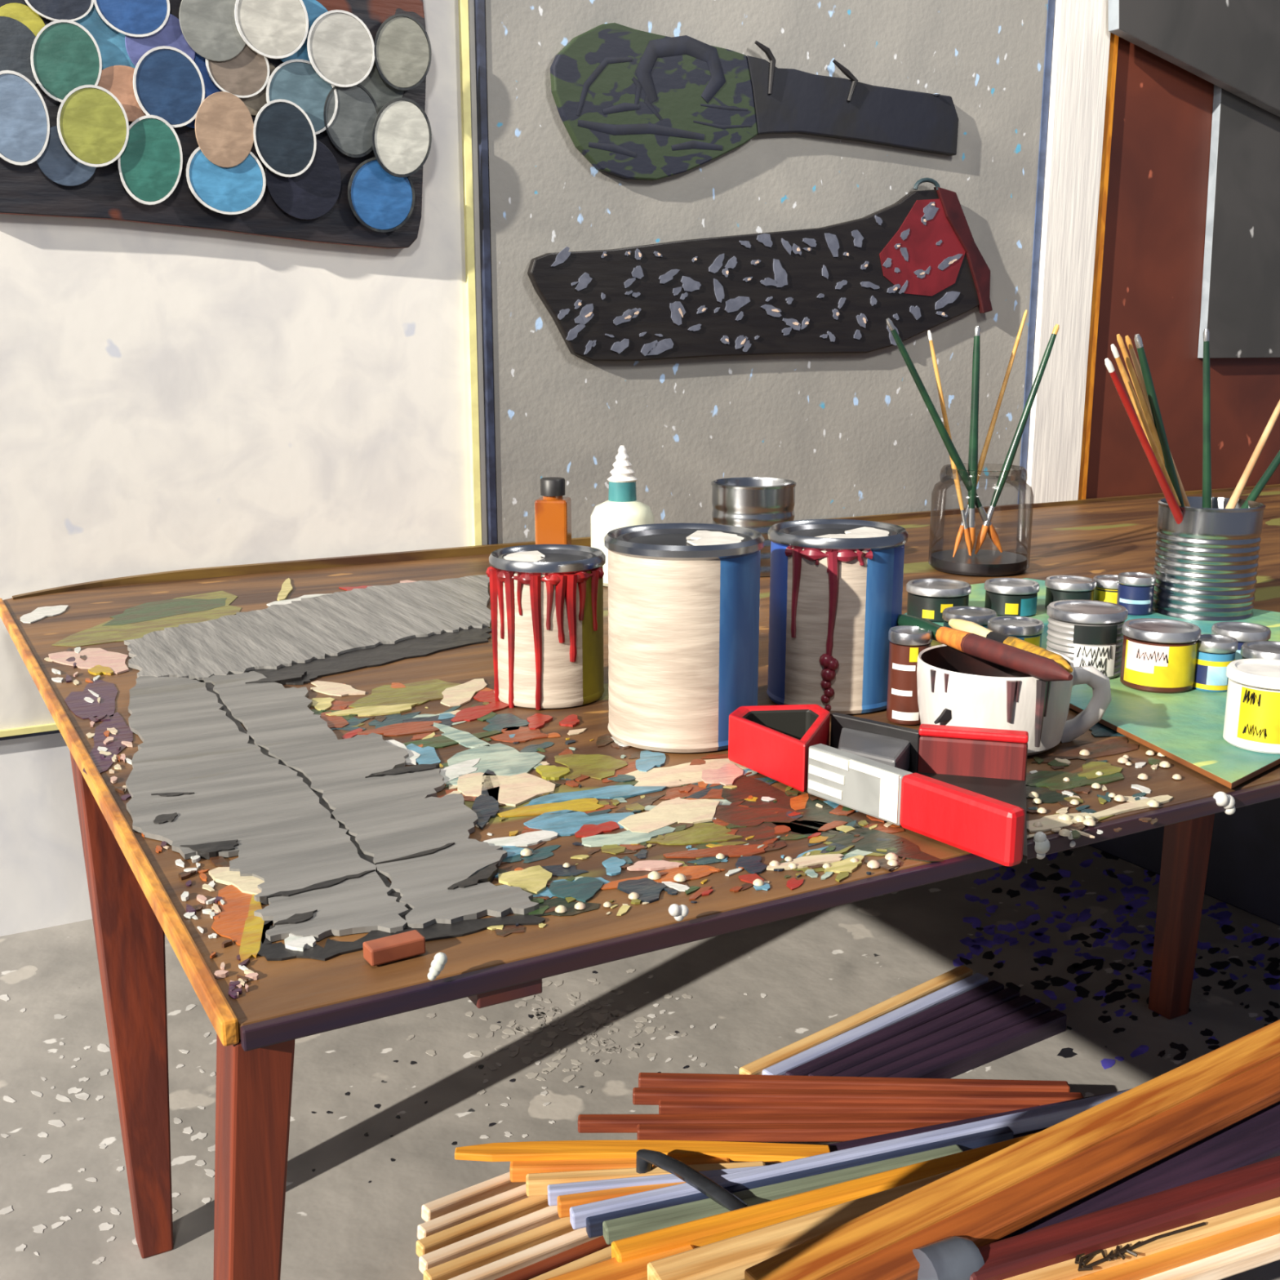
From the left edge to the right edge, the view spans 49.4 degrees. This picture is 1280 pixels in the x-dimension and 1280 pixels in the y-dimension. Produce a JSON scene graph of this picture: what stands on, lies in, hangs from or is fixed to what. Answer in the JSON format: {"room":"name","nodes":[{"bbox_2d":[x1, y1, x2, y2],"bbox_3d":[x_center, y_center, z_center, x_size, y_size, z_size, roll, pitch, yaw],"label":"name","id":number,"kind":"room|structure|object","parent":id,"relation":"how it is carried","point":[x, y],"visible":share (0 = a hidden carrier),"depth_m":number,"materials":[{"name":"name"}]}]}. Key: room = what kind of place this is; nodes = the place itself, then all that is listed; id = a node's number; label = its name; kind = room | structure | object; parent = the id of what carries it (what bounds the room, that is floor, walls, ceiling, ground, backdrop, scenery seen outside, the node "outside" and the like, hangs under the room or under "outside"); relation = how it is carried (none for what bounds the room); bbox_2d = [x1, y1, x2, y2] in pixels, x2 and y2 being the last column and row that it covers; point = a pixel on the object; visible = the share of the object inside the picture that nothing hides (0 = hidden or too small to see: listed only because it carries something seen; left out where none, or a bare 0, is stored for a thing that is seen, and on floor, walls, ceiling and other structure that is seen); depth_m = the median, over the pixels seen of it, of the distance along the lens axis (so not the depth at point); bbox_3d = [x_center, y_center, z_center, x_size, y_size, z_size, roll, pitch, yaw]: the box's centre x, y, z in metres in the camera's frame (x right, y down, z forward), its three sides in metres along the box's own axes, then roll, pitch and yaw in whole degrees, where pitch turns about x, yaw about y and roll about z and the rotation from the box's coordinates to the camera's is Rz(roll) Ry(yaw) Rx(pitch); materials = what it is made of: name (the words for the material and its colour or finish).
{"room":"art studio","nodes":[
{"label":"art studio","id":0,"kind":"room"},
{"bbox_2d":[0,0,487,936],"bbox_3d":[0.359,-1.128,3.766,8.600,3.200,0.100,-7,15,-28],"label":"wall","id":1,"kind":"structure","parent":0,"point":[172,397],"depth_m":3.12,"materials":[{"name":"white paint"}]},
{"bbox_2d":[0,0,426,248],"bbox_3d":[-0.921,-1.162,2.943,0.998,0.627,0.024,-7,15,-28],"label":"board","id":2,"kind":"object","parent":1,"relation":"attached to","point":[24,190],"visible":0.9,"depth_m":2.98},
{"bbox_2d":[0,16,36,85],"bbox_3d":[-1.248,-1.149,2.742,0.139,0.148,0.004,-7,15,-28],"label":"lid","id":3,"kind":"object","parent":2,"relation":"attached to","point":[16,39],"visible":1,"depth_m":2.75,"materials":[{"name":"paint"}]},
{"bbox_2d":[0,70,49,165],"bbox_3d":[-1.235,-1.030,2.750,0.127,0.177,0.006,-7,15,-28],"label":"lid","id":4,"kind":"object","parent":2,"relation":"attached to","point":[24,123],"visible":1,"depth_m":2.75,"materials":[{"name":"paint"}]},
{"bbox_2d":[30,19,102,102],"bbox_3d":[-1.145,-1.155,2.783,0.133,0.158,0.006,-7,15,-28],"label":"lid","id":5,"kind":"object","parent":2,"relation":"attached to","point":[65,57],"visible":1,"depth_m":2.78,"materials":[{"name":"paint"}]},
{"bbox_2d":[57,84,128,167],"bbox_3d":[-1.105,-1.038,2.814,0.137,0.157,0.006,-7,15,-28],"label":"lid","id":6,"kind":"object","parent":2,"relation":"attached to","point":[93,126],"visible":1,"depth_m":2.81,"materials":[{"name":"paint"}]},
{"bbox_2d":[93,0,169,37],"bbox_3d":[-1.028,-1.292,2.818,0.148,0.135,0.006,-7,15,-28],"label":"lid","id":7,"kind":"object","parent":2,"relation":"attached to","point":[131,18],"visible":1,"depth_m":2.83,"materials":[{"name":"paint"}]},
{"bbox_2d":[117,115,182,204],"bbox_3d":[-1.014,-0.993,2.884,0.130,0.178,0.006,-7,15,-28],"label":"lid","id":8,"kind":"object","parent":2,"relation":"attached to","point":[150,163],"visible":1,"depth_m":2.88,"materials":[{"name":"paint"}]},
{"bbox_2d":[133,45,204,128],"bbox_3d":[-0.972,-1.142,2.876,0.142,0.158,0.006,-7,15,-28],"label":"lid","id":9,"kind":"object","parent":2,"relation":"attached to","point":[168,84],"visible":1,"depth_m":2.87,"materials":[{"name":"paint"}]},
{"bbox_2d":[178,0,245,62],"bbox_3d":[-0.884,-1.285,2.894,0.143,0.156,0.004,-7,15,-28],"label":"lid","id":10,"kind":"object","parent":2,"relation":"attached to","point":[209,27],"visible":1,"depth_m":2.89,"materials":[{"name":"paint"}]},
{"bbox_2d":[195,91,253,167],"bbox_3d":[-0.876,-1.076,2.937,0.123,0.152,0.004,-7,15,-28],"label":"lid","id":11,"kind":"object","parent":2,"relation":"attached to","point":[224,125],"visible":1,"depth_m":2.94,"materials":[{"name":"paint"}]},
{"bbox_2d":[186,146,266,214],"bbox_3d":[-0.880,-0.984,2.962,0.166,0.151,0.006,-7,15,-28],"label":"lid","id":12,"kind":"object","parent":2,"relation":"attached to","point":[223,190],"visible":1,"depth_m":2.97,"materials":[{"name":"paint"}]},
{"bbox_2d":[205,43,269,97],"bbox_3d":[-0.848,-1.210,2.938,0.132,0.125,0.006,-7,15,-28],"label":"lid","id":13,"kind":"object","parent":2,"relation":"attached to","point":[246,73],"visible":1,"depth_m":2.94,"materials":[{"name":"paint"}]},
{"bbox_2d":[234,0,308,58],"bbox_3d":[-0.777,-1.312,2.940,0.155,0.158,0.006,-7,15,-28],"label":"lid","id":14,"kind":"object","parent":2,"relation":"attached to","point":[272,28],"visible":1,"depth_m":2.94,"materials":[{"name":"paint"}]},
{"bbox_2d":[253,98,316,177],"bbox_3d":[-0.764,-1.080,2.999,0.135,0.158,0.006,-7,15,-28],"label":"lid","id":15,"kind":"object","parent":2,"relation":"attached to","point":[284,135],"visible":1,"depth_m":3.00,"materials":[{"name":"paint"}]},
{"bbox_2d":[266,59,337,134],"bbox_3d":[-0.731,-1.172,3.013,0.156,0.156,0.006,-7,15,-28],"label":"lid","id":16,"kind":"object","parent":2,"relation":"attached to","point":[298,82],"visible":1,"depth_m":3.01,"materials":[{"name":"paint"}]},
{"bbox_2d":[265,139,341,219],"bbox_3d":[-0.737,-1.013,3.052,0.168,0.177,0.004,-7,15,-28],"label":"lid","id":17,"kind":"object","parent":2,"relation":"attached to","point":[311,194],"visible":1,"depth_m":3.06,"materials":[{"name":"paint"}]},
{"bbox_2d":[306,9,374,87],"bbox_3d":[-0.648,-1.282,3.020,0.150,0.156,0.006,-7,15,-28],"label":"lid","id":18,"kind":"object","parent":2,"relation":"attached to","point":[340,46],"visible":1,"depth_m":3.02,"materials":[{"name":"paint"}]},
{"bbox_2d":[323,84,378,157],"bbox_3d":[-0.635,-1.148,3.073,0.128,0.159,0.006,-7,15,-28],"label":"lid","id":19,"kind":"object","parent":2,"relation":"attached to","point":[350,131],"visible":1,"depth_m":3.07,"materials":[{"name":"paint"}]},
{"bbox_2d":[347,157,414,232],"bbox_3d":[-0.581,-1.002,3.135,0.155,0.162,0.006,-7,15,-28],"label":"lid","id":20,"kind":"object","parent":2,"relation":"attached to","point":[380,200],"visible":1,"depth_m":3.13,"materials":[{"name":"paint"}]},
{"bbox_2d":[371,97,431,177],"bbox_3d":[-0.532,-1.123,3.114,0.139,0.170,0.006,-7,15,-28],"label":"lid","id":21,"kind":"object","parent":2,"relation":"attached to","point":[402,135],"visible":1,"depth_m":3.11,"materials":[{"name":"paint"}]},
{"bbox_2d":[373,13,431,90],"bbox_3d":[-0.525,-1.301,3.085,0.133,0.159,0.006,-7,15,-28],"label":"lid","id":22,"kind":"object","parent":2,"relation":"attached to","point":[402,46],"visible":1,"depth_m":3.08,"materials":[{"name":"paint"}]},
{"bbox_2d":[457,0,481,546],"bbox_3d":[-0.405,-1.247,3.238,0.018,2.734,0.015,-7,15,-28],"label":"trim","id":23,"kind":"structure","parent":1,"relation":"attached to","point":[463,4],"depth_m":3.31,"materials":[{"name":"yellow paint"}]},
{"bbox_2d":[474,0,1055,544],"bbox_3d":[0.404,-1.357,3.665,1.784,2.110,0.024,-7,15,-28],"label":"board","id":24,"kind":"object","parent":1,"relation":"attached to","point":[856,435],"visible":0.7,"depth_m":3.69,"materials":[{"name":"grey paint"}]},
{"bbox_2d":[550,22,958,180],"bbox_3d":[0.340,-1.356,3.596,1.248,0.355,0.039,-7,15,-28],"label":"bag","id":25,"kind":"object","parent":24,"relation":"hanging from","point":[637,104],"visible":1,"depth_m":3.48,"materials":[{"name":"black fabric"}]},
{"bbox_2d":[527,177,992,360],"bbox_3d":[0.377,-0.996,3.701,1.470,0.487,0.036,-7,15,-28],"label":"instrument case","id":26,"kind":"object","parent":24,"relation":"hanging from","point":[915,262],"visible":1,"depth_m":3.70,"materials":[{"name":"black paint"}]},
{"bbox_2d":[1026,0,1110,503],"bbox_3d":[1.280,-1.224,4.186,0.204,3.200,0.050,-7,15,-28],"label":"trim","id":27,"kind":"structure","parent":1,"relation":"attached to","point":[1081,42],"depth_m":4.17,"materials":[{"name":"white paint"}]},
{"bbox_2d":[1077,32,1118,499],"bbox_3d":[1.384,-1.238,4.248,0.040,3.200,0.050,-7,15,-28],"label":"trim","id":28,"kind":"structure","parent":1,"relation":"attached to","point":[1113,45],"depth_m":4.25,"materials":[{"name":"paint"}]},
{"bbox_2d":[1085,36,1279,498],"bbox_3d":[2.735,-1.406,4.985,3.052,3.200,0.030,-7,15,-28],"label":"door","id":29,"kind":"structure","parent":1,"relation":"in","point":[1151,288],"depth_m":4.41,"materials":[{"name":"red paint"}]},
{"bbox_2d":[1197,84,1279,358],"bbox_3d":[2.196,-1.397,4.644,0.908,0.896,0.030,-7,15,-28],"label":"metal sheet","id":30,"kind":"object","parent":29,"relation":"attached to","point":[1240,304],"visible":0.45,"depth_m":4.50,"materials":[{"name":"metal"}]},
{"bbox_2d":[1108,0,1279,116],"bbox_3d":[1.896,-1.914,4.309,1.257,0.728,0.041,-7,15,-28],"label":"metal sheet","id":31,"kind":"object","parent":30,"relation":"attached to","point":[1233,46],"visible":1,"depth_m":4.22,"materials":[{"name":"metal"}]},
{"bbox_2d":[0,844,1279,1279],"bbox_3d":[1.004,0.784,2.798,9.000,0.100,9.000,-7,15,-28],"label":"floor","id":32,"kind":"structure","parent":0,"point":[816,971],"depth_m":2.62,"materials":[{"name":"grey concrete"}]},
{"bbox_2d":[0,968,766,1264],"bbox_3d":[-0.467,0.793,2.532,1.537,0.001,0.909,-2,13,-10],"label":"paint splatter","id":33,"kind":"object","parent":32,"relation":"on","point":[540,1014],"visible":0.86,"depth_m":2.62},
{"bbox_2d":[528,1245,611,1279],"bbox_3d":[-0.089,0.873,1.923,0.273,0.040,0.021,-10,16,-36],"label":"stick","id":34,"kind":"object","parent":32,"relation":"on","point":[605,1254],"visible":0.21,"depth_m":1.93,"materials":[{"name":"brown wood"}]},
{"bbox_2d":[602,1144,963,1244],"bbox_3d":[0.216,0.800,2.015,0.554,0.046,0.022,-4,13,-16],"label":"stick","id":35,"kind":"object","parent":34,"relation":"on","point":[614,1229],"visible":0.6,"depth_m":1.99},
{"bbox_2d":[545,1244,694,1279],"bbox_3d":[-0.040,0.832,1.807,0.244,0.030,0.050,-8,15,-23],"label":"plank","id":36,"kind":"object","parent":32,"relation":"on","point":[611,1268],"visible":0.52,"depth_m":1.81,"materials":[{"name":"orange wood"}]},
{"bbox_2d":[611,1132,1037,1262],"bbox_3d":[0.400,0.767,1.985,0.923,0.030,0.034,-6,14,-19],"label":"plank","id":37,"kind":"object","parent":36,"relation":"on","point":[702,1232],"visible":0.44,"depth_m":1.90,"materials":[{"name":"brown wood"}]},
{"bbox_2d":[0,484,1279,1279],"bbox_3d":[1.022,0.250,3.101,4.366,0.808,2.148,-7,15,-28],"label":"work table","id":38,"kind":"object","parent":32,"relation":"on","point":[280,769],"visible":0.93,"depth_m":1.71,"materials":[{"name":"brown wood"}]},
{"bbox_2d":[485,544,605,710],"bbox_3d":[-0.139,-0.018,2.101,0.180,0.229,0.181,-7,15,-28],"label":"paint can","id":39,"kind":"object","parent":38,"relation":"on","point":[547,600],"visible":1,"depth_m":2.04,"materials":[{"name":"metal"}]},
{"bbox_2d":[534,476,571,544],"bbox_3d":[-0.195,-0.257,3.139,0.073,0.215,0.073,1,13,6],"label":"bottle","id":40,"kind":"object","parent":38,"relation":"on","point":[553,511],"visible":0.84,"depth_m":3.10,"materials":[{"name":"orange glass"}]},
{"bbox_2d":[591,445,653,586],"bbox_3d":[-0.038,-0.272,3.022,0.138,0.297,0.138,-7,15,-28],"label":"glue bottle","id":41,"kind":"object","parent":38,"relation":"on","point":[622,508],"visible":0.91,"depth_m":2.98,"materials":[{"name":"plastic"}]},
{"bbox_2d":[604,523,764,752],"bbox_3d":[0.059,-0.008,1.906,0.216,0.276,0.216,-7,15,-28],"label":"paint can","id":42,"kind":"object","parent":38,"relation":"on","point":[684,598],"visible":0.98,"depth_m":1.82,"materials":[{"name":"metal"}]},
{"bbox_2d":[711,477,796,577],"bbox_3d":[0.258,-0.261,3.183,0.193,0.203,0.193,-7,15,-28],"label":"tin can","id":43,"kind":"object","parent":38,"relation":"on","point":[757,504],"visible":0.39,"depth_m":3.10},
{"bbox_2d":[766,519,908,714],"bbox_3d":[0.291,-0.036,2.083,0.208,0.263,0.207,-7,15,-28],"label":"paint can","id":44,"kind":"object","parent":38,"relation":"on","point":[836,585],"visible":0.89,"depth_m":2.01,"materials":[{"name":"metal"}]},
{"bbox_2d":[728,704,1028,866],"bbox_3d":[0.334,0.148,1.692,0.249,0.065,0.479,-10,16,-37],"label":"carton","id":45,"kind":"object","parent":38,"relation":"on","point":[962,788],"visible":1,"depth_m":1.68,"materials":[{"name":"red cardboard"}]},
{"bbox_2d":[886,625,932,724],"bbox_3d":[0.382,0.050,1.977,0.061,0.131,0.061,-7,15,-28],"label":"paint jar","id":46,"kind":"object","parent":38,"relation":"on","point":[906,642],"visible":0.79,"depth_m":1.96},
{"bbox_2d":[928,462,1033,576],"bbox_3d":[0.782,-0.280,3.196,0.227,0.234,0.227,-7,15,-28],"label":"glass jar","id":47,"kind":"object","parent":38,"relation":"on","point":[986,562],"visible":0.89,"depth_m":3.21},
{"bbox_2d":[916,644,1111,755],"bbox_3d":[0.486,0.088,1.878,0.232,0.123,0.214,10,16,37],"label":"mug","id":48,"kind":"object","parent":38,"relation":"on","point":[957,688],"visible":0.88,"depth_m":1.82,"materials":[{"name":"white ceramic"}]},
{"bbox_2d":[896,613,1072,681],"bbox_3d":[0.454,0.007,1.888,0.030,0.029,0.378,-6,14,-24],"label":"paintbrush","id":49,"kind":"object","parent":48,"relation":"on","point":[998,653],"visible":0.85,"depth_m":1.84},
{"bbox_2d":[904,577,1279,788],"bbox_3d":[0.760,0.021,2.374,0.702,0.008,1.345,5,14,20],"label":"board","id":50,"kind":"object","parent":38,"relation":"on","point":[1186,728],"visible":0.29,"depth_m":1.97,"materials":[{"name":"wood"}]},
{"bbox_2d":[906,577,971,622],"bbox_3d":[0.564,-0.076,2.636,0.120,0.063,0.120,-7,15,-28],"label":"paint jar","id":51,"kind":"object","parent":50,"relation":"on","point":[927,598],"visible":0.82,"depth_m":2.59,"materials":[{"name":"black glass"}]},
{"bbox_2d":[984,577,1039,617],"bbox_3d":[0.712,-0.082,2.672,0.102,0.059,0.102,-7,15,-28],"label":"paint jar","id":52,"kind":"object","parent":50,"relation":"on","point":[1014,597],"visible":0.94,"depth_m":2.63,"materials":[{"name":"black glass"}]},
{"bbox_2d":[1045,600,1128,679],"bbox_3d":[0.707,-0.001,2.212,0.122,0.106,0.122,-7,15,-28],"label":"paint jar","id":53,"kind":"object","parent":50,"relation":"on","point":[1088,633],"visible":0.77,"depth_m":2.17,"materials":[{"name":"grey metal"}]},
{"bbox_2d":[1120,617,1200,693],"bbox_3d":[0.795,0.024,2.133,0.113,0.093,0.113,-7,15,-28],"label":"paint jar","id":54,"kind":"object","parent":50,"relation":"on","point":[1159,655],"visible":1,"depth_m":2.09,"materials":[{"name":"yellow"}]},
{"bbox_2d":[1152,496,1265,621],"bbox_3d":[1.085,-0.153,2.670,0.190,0.222,0.190,-7,15,-28],"label":"tin can","id":55,"kind":"object","parent":50,"relation":"on","point":[1206,566],"visible":0.94,"depth_m":2.60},
{"bbox_2d":[1192,634,1238,692],"bbox_3d":[0.872,0.035,2.121,0.065,0.076,0.065,-7,15,-28],"label":"paint jar","id":56,"kind":"object","parent":50,"relation":"on","point":[1215,652],"visible":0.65,"depth_m":2.10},
{"bbox_2d":[1222,658,1279,754],"bbox_3d":[0.831,0.087,1.836,0.114,0.102,0.114,-7,15,-28],"label":"paint jar","id":57,"kind":"object","parent":50,"relation":"on","point":[1252,708],"visible":1,"depth_m":1.80,"materials":[{"name":"white"}]},
{"bbox_2d":[577,1112,999,1133],"bbox_3d":[0.262,0.781,2.253,0.724,0.022,0.025,0,13,0],"label":"batten","id":58,"kind":"object","parent":32,"relation":"on","point":[587,1123],"visible":0.58,"depth_m":2.24,"materials":[{"name":"red wood"}]},
{"bbox_2d":[658,1100,1039,1114],"bbox_3d":[0.343,0.771,2.285,0.624,0.022,0.020,0,13,1],"label":"batten","id":59,"kind":"object","parent":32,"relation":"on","point":[665,1107],"visible":0.63,"depth_m":2.28,"materials":[{"name":"red wood"}]},
{"bbox_2d":[632,1087,1084,1105],"bbox_3d":[0.358,0.756,2.296,0.740,0.022,0.022,0,13,1],"label":"batten","id":60,"kind":"object","parent":59,"relation":"on","point":[641,1095],"visible":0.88,"depth_m":2.29,"materials":[{"name":"red wood"}]},
{"bbox_2d":[638,1072,1070,1092],"bbox_3d":[0.363,0.762,2.384,0.733,0.022,0.022,0,13,2],"label":"batten","id":61,"kind":"object","parent":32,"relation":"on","point":[670,1080],"visible":0.74,"depth_m":2.38,"materials":[{"name":"red wood"}]},
{"bbox_2d":[738,965,973,1075],"bbox_3d":[0.429,0.736,2.668,0.638,0.040,0.030,-10,17,-39],"label":"batten","id":62,"kind":"object","parent":32,"relation":"on","point":[756,1067],"visible":0.44,"depth_m":2.65,"materials":[{"name":"brown wood"}]},
{"bbox_2d":[761,973,988,1075],"bbox_3d":[0.462,0.742,2.652,0.610,0.040,0.030,-10,16,-38],"label":"batten","id":63,"kind":"object","parent":32,"relation":"on","point":[976,980],"visible":0.44,"depth_m":2.64,"materials":[{"name":"purple paint"}]},
{"bbox_2d":[785,980,1004,1075],"bbox_3d":[0.494,0.747,2.637,0.582,0.040,0.030,-10,16,-37],"label":"batten","id":64,"kind":"object","parent":32,"relation":"on","point":[992,987],"visible":0.48,"depth_m":2.62,"materials":[{"name":"purple wood"}]},
{"bbox_2d":[808,987,1019,1075],"bbox_3d":[0.526,0.753,2.622,0.555,0.040,0.030,-9,16,-36],"label":"batten","id":65,"kind":"object","parent":32,"relation":"on","point":[1007,994],"visible":0.45,"depth_m":2.61,"materials":[{"name":"purple wood"}]},
{"bbox_2d":[833,995,1035,1076],"bbox_3d":[0.558,0.758,2.607,0.528,0.040,0.030,-9,16,-35],"label":"batten","id":66,"kind":"object","parent":32,"relation":"on","point":[1023,1002],"visible":0.39,"depth_m":2.60,"materials":[{"name":"purple wood"}]},
{"bbox_2d":[859,1002,1051,1077],"bbox_3d":[0.590,0.764,2.592,0.501,0.040,0.031,-9,16,-34],"label":"batten","id":67,"kind":"object","parent":32,"relation":"on","point":[1038,1009],"visible":0.37,"depth_m":2.59,"materials":[{"name":"purple wood"}]},
{"bbox_2d":[825,1091,1115,1151],"bbox_3d":[0.583,0.773,2.215,0.646,0.020,0.050,-5,14,-14],"label":"batten","id":68,"kind":"object","parent":32,"relation":"on","point":[862,1141],"visible":0.15,"depth_m":2.19,"materials":[{"name":"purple wood"}]},
{"bbox_2d":[454,1139,830,1162],"bbox_3d":[0.005,0.783,2.129,0.573,0.013,0.048,1,13,-2],"label":"batten","id":69,"kind":"object","parent":68,"relation":"on","point":[557,1149],"visible":0.86,"depth_m":2.12,"materials":[{"name":"brown wood"}]},
{"bbox_2d":[636,1122,945,1142],"bbox_3d":[0.281,0.783,2.215,0.572,0.022,0.023,0,13,0],"label":"batten","id":70,"kind":"object","parent":68,"relation":"on","point":[735,1132],"visible":0.66,"depth_m":2.20,"materials":[{"name":"red wood"}]},
{"bbox_2d":[885,1009,1066,1078],"bbox_3d":[0.621,0.769,2.578,0.474,0.040,0.030,-8,15,-33],"label":"batten","id":71,"kind":"object","parent":32,"relation":"on","point":[956,1062],"visible":0.67,"depth_m":2.58,"materials":[{"name":"purple wood"}]},
{"bbox_2d":[744,1019,1279,1279],"bbox_3d":[0.628,0.701,1.974,1.154,0.023,0.060,-9,16,-32],"label":"plank","id":72,"kind":"object","parent":32,"relation":"on","point":[819,1257],"visible":0.87,"depth_m":1.89,"materials":[{"name":"brown wood"}]},
{"bbox_2d":[820,1055,1279,1279],"bbox_3d":[0.643,0.721,1.924,0.995,0.022,0.062,-9,16,-31],"label":"plank","id":73,"kind":"object","parent":72,"relation":"on","point":[1011,1210],"visible":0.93,"depth_m":1.89,"materials":[{"name":"wood"}]},
{"bbox_2d":[952,849,1279,1069],"bbox_3d":[1.075,0.659,3.120,0.721,0.001,1.261,3,13,13],"label":"paint splatter","id":74,"kind":"object","parent":32,"relation":"on","point":[1272,979],"visible":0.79,"depth_m":3.07,"materials":[{"name":"paint"}]},
{"bbox_2d":[994,1101,1279,1242],"bbox_3d":[0.679,0.758,1.924,0.797,0.031,0.110,-8,15,-27],"label":"plank","id":75,"kind":"object","parent":32,"relation":"on","point":[1254,1139],"visible":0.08,"depth_m":1.95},
{"bbox_2d":[912,1155,1279,1279],"bbox_3d":[0.639,0.755,1.826,0.644,0.072,0.077,-6,14,-21],"label":"wooden rod","id":76,"kind":"object","parent":75,"relation":"on","point":[951,1257],"visible":0.88,"depth_m":1.78,"materials":[{"name":"red wood"}]},
{"bbox_2d":[1088,797,1279,925],"bbox_3d":[1.680,0.218,3.484,0.800,0.700,1.926,-7,15,-28],"label":"base cabinet","id":77,"kind":"object","parent":32,"relation":"on","point":[1243,873],"visible":0.02,"depth_m":3.23,"materials":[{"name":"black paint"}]},
{"bbox_2d":[1140,1233,1279,1279],"bbox_3d":[0.734,0.803,1.782,0.372,0.025,0.022,-5,14,-22],"label":"batten","id":78,"kind":"object","parent":32,"relation":"on","point":[1261,1252],"visible":1,"depth_m":1.78,"materials":[{"name":"brown wood"}]},
{"bbox_2d":[1071,1214,1279,1279],"bbox_3d":[0.707,0.791,1.789,0.455,0.025,0.026,-5,14,-22],"label":"batten","id":79,"kind":"object","parent":78,"relation":"on","point":[1157,1263],"visible":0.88,"depth_m":1.78,"materials":[{"name":"orange wood"}]},
{"bbox_2d":[1003,1196,1279,1279],"bbox_3d":[0.685,0.776,1.801,0.532,0.029,0.044,-5,14,-21],"label":"batten","id":80,"kind":"object","parent":79,"relation":"on","point":[1097,1260],"visible":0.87,"depth_m":1.78,"materials":[{"name":"brown wood"}]},
{"label":"stick","id":81,"kind":"object","parent":32,"relation":"on","visible":0},
{"bbox_2d":[417,1184,528,1239],"bbox_3d":[-0.221,0.841,2.063,0.240,0.039,0.021,-10,16,-38],"label":"stick","id":82,"kind":"object","parent":81,"relation":"on","point":[437,1224],"visible":0.59,"depth_m":2.03,"materials":[{"name":"brown wood"}]},
{"bbox_2d":[509,1157,729,1182],"bbox_3d":[-0.030,0.802,2.113,0.333,0.026,0.026,0,13,-2],"label":"stick","id":83,"kind":"object","parent":82,"relation":"on","point":[518,1171],"visible":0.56,"depth_m":2.10,"materials":[{"name":"orange wood"}]},
{"label":"stick","id":84,"kind":"object","parent":32,"relation":"on","visible":0},
{"bbox_2d":[415,1195,549,1257],"bbox_3d":[-0.203,0.847,2.038,0.276,0.040,0.021,-10,16,-37],"label":"stick","id":85,"kind":"object","parent":84,"relation":"on","point":[529,1205],"visible":0.56,"depth_m":2.01,"materials":[{"name":"brown wood"}]},
{"bbox_2d":[525,1160,765,1196],"bbox_3d":[0.010,0.802,2.073,0.357,0.026,0.024,-2,13,-3],"label":"stick","id":86,"kind":"object","parent":85,"relation":"on","point":[536,1184],"visible":0.5,"depth_m":2.06,"materials":[{"name":"brown wood"}]},
{"label":"stick","id":87,"kind":"object","parent":32,"relation":"on","visible":0},
{"bbox_2d":[418,1205,560,1274],"bbox_3d":[-0.187,0.854,2.008,0.290,0.040,0.021,-10,16,-37],"label":"stick","id":88,"kind":"object","parent":87,"relation":"on","point":[549,1214],"visible":0.59,"depth_m":1.98,"materials":[{"name":"brown wood"}]},
{"label":"stick","id":89,"kind":"object","parent":32,"relation":"on","visible":0},
{"bbox_2d":[423,1217,576,1279],"bbox_3d":[-0.165,0.859,1.983,0.313,0.040,0.021,-9,16,-35],"label":"stick","id":90,"kind":"object","parent":89,"relation":"on","point":[458,1266],"visible":0.52,"depth_m":1.95,"materials":[{"name":"brown wood"}]},
{"label":"stick","id":91,"kind":"object","parent":32,"relation":"on","visible":0},
{"bbox_2d":[448,1227,603,1279],"bbox_3d":[-0.145,0.865,1.956,0.317,0.040,0.021,-9,16,-35],"label":"stick","id":92,"kind":"object","parent":91,"relation":"on","point":[494,1270],"visible":0.46,"depth_m":1.94,"materials":[{"name":"brown wood"}]},
{"bbox_2d":[494,1235,611,1279],"bbox_3d":[-0.116,0.870,1.936,0.300,0.040,0.021,-9,16,-36],"label":"stick","id":93,"kind":"object","parent":91,"relation":"on","point":[567,1256],"visible":0.43,"depth_m":1.93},
{"bbox_2d":[586,1126,1013,1238],"bbox_3d":[0.247,0.793,2.046,0.671,0.050,0.018,-4,13,-16],"label":"stick","id":94,"kind":"object","parent":93,"relation":"on","point":[594,1223],"visible":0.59,"depth_m":2.04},
{"bbox_2d":[569,1088,1132,1229],"bbox_3d":[0.376,0.769,2.096,0.987,0.058,0.020,-4,13,-16],"label":"stick","id":95,"kind":"object","parent":94,"relation":"on","point":[1042,1117],"visible":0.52,"depth_m":2.07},
{"bbox_2d":[635,1149,747,1210],"bbox_3d":[0.076,0.797,2.014,0.204,0.060,0.036,12,18,43],"label":"strap","id":96,"kind":"object","parent":95,"relation":"attached to","point":[645,1158],"visible":0.77,"depth_m":2.01,"materials":[{"name":"black rubber"}]},
{"label":"batten","id":97,"kind":"object","parent":32,"relation":"on","visible":0},
{"bbox_2d":[647,1164,968,1279],"bbox_3d":[0.329,0.776,1.887,0.676,0.030,0.052,-7,15,-22],"label":"plank","id":98,"kind":"object","parent":97,"relation":"on","point":[728,1259],"visible":0.44,"depth_m":1.81,"materials":[{"name":"brown wood"}]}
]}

